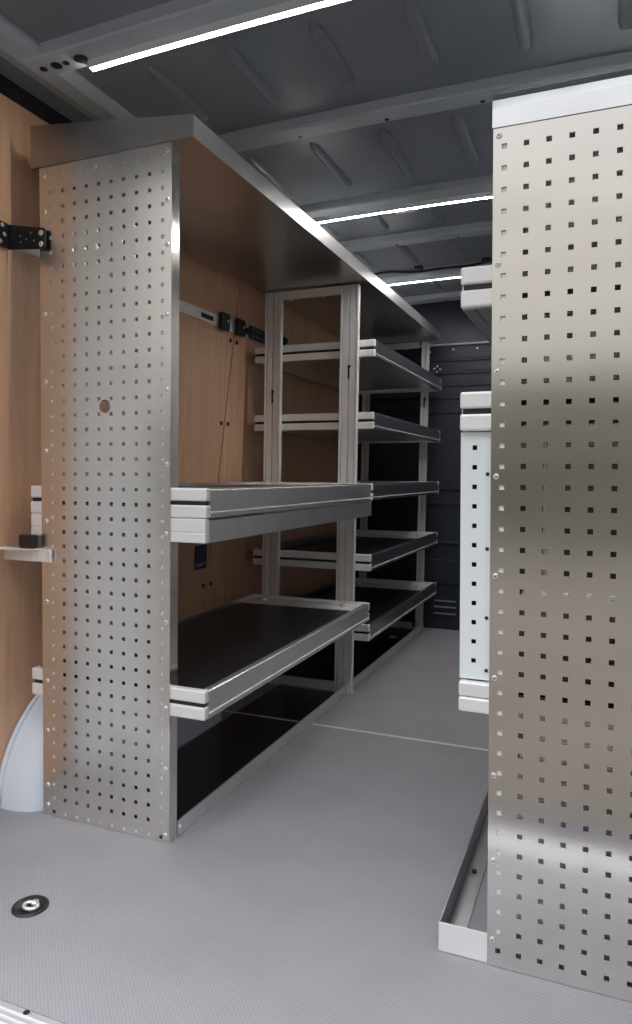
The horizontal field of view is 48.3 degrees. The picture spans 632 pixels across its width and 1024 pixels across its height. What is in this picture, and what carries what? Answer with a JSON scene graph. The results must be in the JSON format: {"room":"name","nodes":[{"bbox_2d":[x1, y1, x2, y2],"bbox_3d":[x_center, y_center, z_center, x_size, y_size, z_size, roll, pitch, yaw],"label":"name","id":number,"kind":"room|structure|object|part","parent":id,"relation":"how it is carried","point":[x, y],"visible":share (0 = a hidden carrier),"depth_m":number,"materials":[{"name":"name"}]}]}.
{"room":"vehicle interior","nodes":[
{"label":"vehicle interior","id":0,"kind":"room"},
{"bbox_2d":[0,74,339,767],"bbox_3d":[-0.391,-0.226,3.121,0.168,2.070,3.100,2,3,22],"label":"wall","id":1,"kind":"structure","parent":0,"point":[221,383],"depth_m":2.68,"materials":[{"name":"brown wood"}]},
{"bbox_2d":[0,220,45,249],"bbox_3d":[-0.782,-0.717,1.764,0.127,0.083,0.160,2,3,22],"label":"bracket","id":2,"kind":"object","parent":1,"relation":"attached to","point":[12,237],"visible":1,"depth_m":1.84,"materials":[{"name":"black metal"}]},
{"bbox_3d":[-0.840,-0.722,1.784,0.004,0.074,0.154,2,3,22],"label":"wall plate","id":3,"kind":"part","parent":2,"relation":"part of","materials":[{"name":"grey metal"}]},
{"bbox_2d":[0,546,51,561],"bbox_3d":[-0.790,0.114,1.865,0.179,0.035,0.062,2,3,22],"label":"bracket","id":4,"kind":"object","parent":1,"relation":"attached to","point":[10,553],"visible":0.98,"depth_m":1.88,"materials":[{"name":"metal"}]},
{"bbox_2d":[19,534,37,548],"bbox_3d":[-0.765,0.078,1.874,0.050,0.036,0.022,2,3,22],"label":"block","id":5,"kind":"object","parent":4,"relation":"on","point":[30,541],"visible":1,"depth_m":1.86,"materials":[{"name":"black plastic"}]},
{"bbox_3d":[-0.647,-0.154,2.391,0.089,1.900,1.528,2,3,22],"label":"plywood panel","id":6,"kind":"part","parent":1,"relation":"part of","materials":[{"name":"brown wood"}]},
{"bbox_2d":[21,249,287,344],"bbox_3d":[-0.438,-0.783,2.745,0.030,0.071,1.880,2,3,22],"label":"rail","id":7,"kind":"object","parent":1,"relation":"attached to","point":[186,308],"depth_m":2.78,"materials":[{"name":"metal"}]},
{"bbox_2d":[219,311,229,330],"bbox_3d":[-0.373,-0.779,2.886,0.026,0.070,0.064,2,3,22],"label":"clip","id":8,"kind":"object","parent":7,"relation":"attached to","point":[224,318],"visible":1,"depth_m":2.87,"materials":[{"name":"black plastic"}]},
{"bbox_2d":[235,318,245,336],"bbox_3d":[-0.322,-0.786,3.011,0.026,0.070,0.064,2,3,22],"label":"clip","id":9,"kind":"object","parent":7,"relation":"attached to","point":[240,324],"visible":1,"depth_m":2.99,"materials":[{"name":"black plastic"}]},
{"bbox_3d":[-0.259,-0.798,3.180,0.014,0.057,0.278,2,3,22],"label":"rail bracket","id":10,"kind":"part","parent":7,"relation":"part of","materials":[{"name":"black plastic"}]},
{"bbox_3d":[-0.150,-0.826,3.436,0.020,0.056,0.060,2,3,22],"label":"knob","id":11,"kind":"part","parent":7,"relation":"part of","materials":[{"name":"black plastic"}]},
{"bbox_2d":[194,544,206,569],"bbox_3d":[-0.469,0.183,2.869,0.005,0.098,0.095,2,3,22],"label":"sticker","id":12,"kind":"object","parent":1,"relation":"attached to","point":[200,552],"visible":1,"depth_m":2.87,"materials":[{"name":"blue paper"}]},
{"bbox_3d":[-0.139,-0.217,3.635,0.089,1.900,1.721,2,3,22],"label":"plywood panel","id":13,"kind":"part","parent":1,"relation":"part of","materials":[{"name":"brown wood"}]},
{"bbox_2d":[0,626,631,1023],"bbox_3d":[0.420,0.813,2.681,2.000,0.050,3.400,2,3,22],"label":"floor","id":14,"kind":"structure","parent":0,"point":[316,890],"depth_m":1.55,"materials":[{"name":"grey plastic"}]},
{"bbox_2d":[11,895,48,917],"bbox_3d":[-0.611,0.840,1.509,0.076,0.010,0.076,2,3,22],"label":"ring","id":15,"kind":"object","parent":14,"relation":"on","point":[33,905],"visible":1,"depth_m":1.50,"materials":[{"name":"black plastic"}]},
{"bbox_2d":[0,1000,62,1023],"bbox_3d":[-0.222,0.893,1.054,1.840,0.056,0.098,2,3,22],"label":"trim","id":16,"kind":"structure","parent":14,"relation":"attached to","point":[9,1013],"depth_m":1.20,"materials":[{"name":"silver metal"}]},
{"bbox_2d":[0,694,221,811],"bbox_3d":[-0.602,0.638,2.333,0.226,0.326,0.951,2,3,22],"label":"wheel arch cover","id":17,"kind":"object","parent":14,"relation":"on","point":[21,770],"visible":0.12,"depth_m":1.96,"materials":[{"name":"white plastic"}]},
{"bbox_2d":[31,142,371,842],"bbox_3d":[-0.270,-0.058,2.392,0.552,1.712,1.318,2,3,22],"label":"shelving unit","id":18,"kind":"object","parent":14,"relation":"on","point":[198,665],"visible":1,"depth_m":1.81,"materials":[{"name":"metal"}]},
{"bbox_3d":[-0.541,-0.028,1.795,0.418,1.711,0.004,2,3,22],"label":"panel","id":19,"kind":"part","parent":18,"relation":"part of","materials":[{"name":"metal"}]},
{"bbox_3d":[-0.503,0.038,1.822,0.541,0.058,0.063,2,3,22],"label":"rail","id":20,"kind":"part","parent":18,"relation":"part of","materials":[{"name":"metal"}]},
{"bbox_3d":[-0.510,0.465,1.847,0.545,0.074,0.065,2,3,22],"label":"rail","id":21,"kind":"part","parent":18,"relation":"part of","materials":[{"name":"metal"}]},
{"bbox_3d":[-0.502,-0.029,1.819,0.545,0.073,0.065,2,3,22],"label":"rail","id":22,"kind":"part","parent":18,"relation":"part of","materials":[{"name":"metal"}]},
{"bbox_3d":[-0.518,0.429,2.520,0.022,0.074,1.265,2,3,22],"label":"rail","id":23,"kind":"part","parent":18,"relation":"part of","materials":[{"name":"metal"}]},
{"bbox_3d":[-0.510,-0.065,2.491,0.022,0.073,1.265,2,3,22],"label":"rail","id":24,"kind":"part","parent":18,"relation":"part of","materials":[{"name":"metal"}]},
{"bbox_2d":[30,114,439,343],"bbox_3d":[-0.007,-1.000,2.970,0.490,0.108,2.677,2,3,22],"label":"panel","id":25,"kind":"object","parent":18,"relation":"on","point":[234,220],"visible":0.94,"depth_m":2.24,"materials":[{"name":"metal"}]},
{"bbox_3d":[-0.128,0.778,2.398,0.036,0.042,1.279,2,3,22],"label":"rail","id":26,"kind":"part","parent":18,"relation":"part of","materials":[{"name":"metal"}]},
{"bbox_3d":[-0.034,0.442,2.323,0.023,0.074,1.265,2,3,22],"label":"rail","id":27,"kind":"part","parent":18,"relation":"part of","materials":[{"name":"metal"}]},
{"bbox_3d":[-0.028,0.018,2.308,0.030,0.054,1.283,2,3,22],"label":"support rail","id":28,"kind":"part","parent":18,"relation":"part of","materials":[{"name":"metal"}]},
{"bbox_3d":[-0.026,-0.051,2.295,0.023,0.073,1.265,2,3,22],"label":"rail","id":29,"kind":"part","parent":18,"relation":"part of","materials":[{"name":"metal"}]},
{"bbox_3d":[-0.033,0.405,3.016,0.545,0.074,0.020,2,3,22],"label":"rail","id":30,"kind":"part","parent":18,"relation":"part of","materials":[{"name":"metal"}]},
{"bbox_3d":[-0.025,-0.088,2.988,0.545,0.073,0.020,2,3,22],"label":"rail","id":31,"kind":"part","parent":18,"relation":"part of","materials":[{"name":"metal"}]},
{"bbox_3d":[-0.026,-0.021,2.991,0.541,0.058,0.018,2,3,22],"label":"rail","id":32,"kind":"part","parent":18,"relation":"part of","materials":[{"name":"metal"}]},
{"bbox_2d":[253,284,441,694],"bbox_3d":[0.221,-0.119,3.636,0.569,1.708,1.376,2,3,22],"label":"shelving unit","id":33,"kind":"object","parent":14,"relation":"on","point":[352,366],"visible":0.86,"depth_m":3.11,"materials":[{"name":"silver metal"}]},
{"bbox_3d":[-0.031,0.170,3.754,0.022,0.070,1.250,2,3,22],"label":"rail","id":34,"kind":"part","parent":33,"relation":"part of","materials":[{"name":"grey metal"}]},
{"bbox_3d":[-0.022,-0.424,3.720,0.022,0.070,1.250,2,3,22],"label":"rail","id":35,"kind":"part","parent":33,"relation":"part of","materials":[{"name":"grey metal"}]},
{"bbox_3d":[-0.017,-0.721,3.703,0.022,0.070,1.250,2,3,22],"label":"rail","id":36,"kind":"part","parent":33,"relation":"part of","materials":[{"name":"grey metal"}]},
{"bbox_3d":[-0.025,0.207,3.066,0.554,0.070,0.020,2,3,22],"label":"rail","id":37,"kind":"part","parent":33,"relation":"part of","materials":[{"name":"metal"}]},
{"bbox_3d":[-0.015,-0.387,3.031,0.554,0.070,0.020,2,3,22],"label":"rail","id":38,"kind":"part","parent":33,"relation":"part of","materials":[{"name":"metal"}]},
{"bbox_3d":[-0.011,-0.684,3.014,0.554,0.070,0.020,2,3,22],"label":"rail","id":39,"kind":"part","parent":33,"relation":"part of","materials":[{"name":"metal"}]},
{"bbox_3d":[-0.036,0.467,3.771,0.022,0.070,1.250,2,3,22],"label":"rail","id":40,"kind":"part","parent":33,"relation":"part of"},
{"bbox_3d":[-0.026,-0.127,3.737,0.022,0.070,1.250,2,3,22],"label":"rail","id":41,"kind":"part","parent":33,"relation":"part of","materials":[{"name":"grey metal"}]},
{"bbox_3d":[-0.030,0.504,3.083,0.554,0.070,0.020,2,3,22],"label":"rail","id":42,"kind":"part","parent":33,"relation":"part of","materials":[{"name":"metal"}]},
{"bbox_3d":[0.372,0.716,3.624,0.036,0.042,1.364,2,3,22],"label":"rail","id":43,"kind":"part","parent":33,"relation":"part of","materials":[{"name":"metal"}]},
{"bbox_2d":[386,635,398,638],"bbox_3d":[0.434,0.710,4.017,0.076,0.010,0.076,2,3,22],"label":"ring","id":44,"kind":"object","parent":33,"relation":"on","point":[390,636],"visible":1,"depth_m":4.00,"materials":[{"name":"black plastic"}]},
{"bbox_3d":[0.450,0.444,4.259,0.554,0.070,0.020,2,3,22],"label":"rail","id":45,"kind":"part","parent":33,"relation":"part of","materials":[{"name":"metal"}]},
{"bbox_3d":[0.455,0.147,4.242,0.554,0.070,0.020,2,3,22],"label":"rail","id":46,"kind":"part","parent":33,"relation":"part of","materials":[{"name":"metal"}]},
{"bbox_3d":[0.460,-0.150,4.225,0.554,0.070,0.020,2,3,22],"label":"rail","id":47,"kind":"part","parent":33,"relation":"part of","materials":[{"name":"metal"}]},
{"bbox_3d":[0.465,-0.447,4.208,0.554,0.070,0.020,2,3,22],"label":"rail","id":48,"kind":"part","parent":33,"relation":"part of","materials":[{"name":"metal"}]},
{"bbox_3d":[0.469,-0.744,4.191,0.554,0.070,0.020,2,3,22],"label":"rail","id":49,"kind":"part","parent":33,"relation":"part of","materials":[{"name":"metal"}]},
{"bbox_3d":[0.456,0.481,3.571,0.023,0.070,1.250,2,3,22],"label":"rail","id":50,"kind":"part","parent":33,"relation":"part of","materials":[{"name":"grey metal"}]},
{"bbox_3d":[0.461,0.184,3.554,0.023,0.070,1.250,2,3,22],"label":"rail","id":51,"kind":"part","parent":33,"relation":"part of","materials":[{"name":"grey metal"}]},
{"bbox_3d":[0.466,-0.113,3.537,0.023,0.070,1.250,2,3,22],"label":"rail","id":52,"kind":"part","parent":33,"relation":"part of","materials":[{"name":"grey metal"}]},
{"bbox_3d":[0.470,-0.410,3.520,0.023,0.070,1.250,2,3,22],"label":"rail","id":53,"kind":"part","parent":33,"relation":"part of","materials":[{"name":"grey metal"}]},
{"bbox_3d":[0.475,-0.707,3.503,0.023,0.070,1.250,2,3,22],"label":"rail","id":54,"kind":"part","parent":33,"relation":"part of","materials":[{"name":"grey metal"}]},
{"bbox_2d":[222,710,631,772],"bbox_3d":[0.327,0.797,2.484,1.825,0.002,0.012,2,3,22],"label":"trim","id":55,"kind":"structure","parent":14,"relation":"on","point":[609,768],"depth_m":2.51,"materials":[{"name":"white metal"}]},
{"bbox_2d":[438,105,631,1001],"bbox_3d":[0.733,0.059,1.821,0.541,1.549,1.283,2,3,22],"label":"shelving unit","id":56,"kind":"object","parent":14,"relation":"on","point":[557,322],"visible":1,"depth_m":1.26,"materials":[{"name":"metal"}]},
{"bbox_3d":[0.518,0.354,1.273,0.510,0.058,0.065,2,3,22],"label":"rail","id":57,"kind":"part","parent":56,"relation":"part of","materials":[{"name":"metal"}]},
{"bbox_3d":[0.316,0.085,1.323,0.095,0.467,0.002,2,3,22],"label":"panel","id":58,"kind":"part","parent":56,"relation":"part of","materials":[{"name":"white metal"}]},
{"bbox_3d":[0.511,0.321,1.902,0.023,0.058,1.184,2,3,22],"label":"rail","id":59,"kind":"part","parent":56,"relation":"part of","materials":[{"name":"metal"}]},
{"bbox_3d":[0.508,-0.443,1.865,0.023,0.074,1.184,2,3,22],"label":"rail","id":60,"kind":"part","parent":56,"relation":"part of","materials":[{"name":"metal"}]},
{"bbox_3d":[0.470,0.832,1.314,0.476,0.056,0.060,2,3,22],"label":"floor frame","id":61,"kind":"part","parent":56,"relation":"part of","materials":[{"name":"metal"}]},
{"bbox_3d":[0.516,-0.182,1.247,0.510,0.072,0.065,2,3,22],"label":"rail","id":62,"kind":"part","parent":56,"relation":"part of","materials":[{"name":"metal"}]},
{"bbox_3d":[0.515,-0.409,1.236,0.510,0.074,0.065,2,3,22],"label":"rail","id":63,"kind":"part","parent":56,"relation":"part of","materials":[{"name":"metal"}]},
{"bbox_2d":[492,67,631,252],"bbox_3d":[0.735,-0.743,1.753,0.406,0.066,1.232,2,3,22],"label":"panel","id":64,"kind":"object","parent":56,"relation":"on","point":[612,89],"visible":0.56,"depth_m":1.22,"materials":[{"name":"white metal"}]},
{"bbox_3d":[0.962,-0.465,2.330,0.511,0.074,0.020,2,3,22],"label":"rail","id":65,"kind":"part","parent":56,"relation":"part of","materials":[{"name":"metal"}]},
{"bbox_2d":[0,0,631,304],"bbox_3d":[0.431,-1.170,2.522,1.960,0.070,3.460,2,3,22],"label":"ceiling","id":66,"kind":"structure","parent":0,"point":[353,105],"depth_m":1.86,"materials":[{"name":"paint"}]},
{"bbox_3d":[-0.300,-1.176,2.755,0.130,0.038,3.320,2,3,22],"label":"rail","id":67,"kind":"part","parent":66,"relation":"part of","materials":[{"name":"metal"}]},
{"bbox_2d":[87,0,350,71],"bbox_3d":[0.044,-1.081,1.484,1.290,0.031,0.020,2,3,22],"label":"recessed light","id":68,"kind":"object","parent":66,"relation":"in","point":[293,7],"visible":1,"depth_m":1.59,"materials":[{"name":"white plastic"}]},
{"bbox_2d":[312,191,492,223],"bbox_3d":[0.513,-1.138,2.591,1.260,0.030,0.049,2,3,22],"label":"recessed light","id":69,"kind":"object","parent":66,"relation":"in","point":[407,207],"visible":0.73,"depth_m":2.65,"materials":[{"name":"white plastic"}]},
{"bbox_2d":[384,273,460,285],"bbox_3d":[0.877,-1.183,3.485,1.260,0.030,0.018,2,3,22],"label":"recessed light","id":70,"kind":"object","parent":66,"relation":"in","point":[455,275],"visible":0.28,"depth_m":3.61,"materials":[{"name":"white plastic"}]},
{"bbox_2d":[374,257,491,274],"bbox_3d":[0.778,-1.205,3.419,1.129,0.034,0.056,2,3,22],"label":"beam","id":71,"kind":"structure","parent":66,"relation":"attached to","point":[419,269],"depth_m":3.49,"materials":[{"name":"black metal"}]},
{"bbox_2d":[355,300,617,630],"bbox_3d":[1.059,-0.296,4.124,1.960,2.020,0.104,2,3,22],"label":"wall","id":72,"kind":"structure","parent":0,"point":[462,356],"depth_m":4.22,"materials":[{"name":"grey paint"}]}
]}

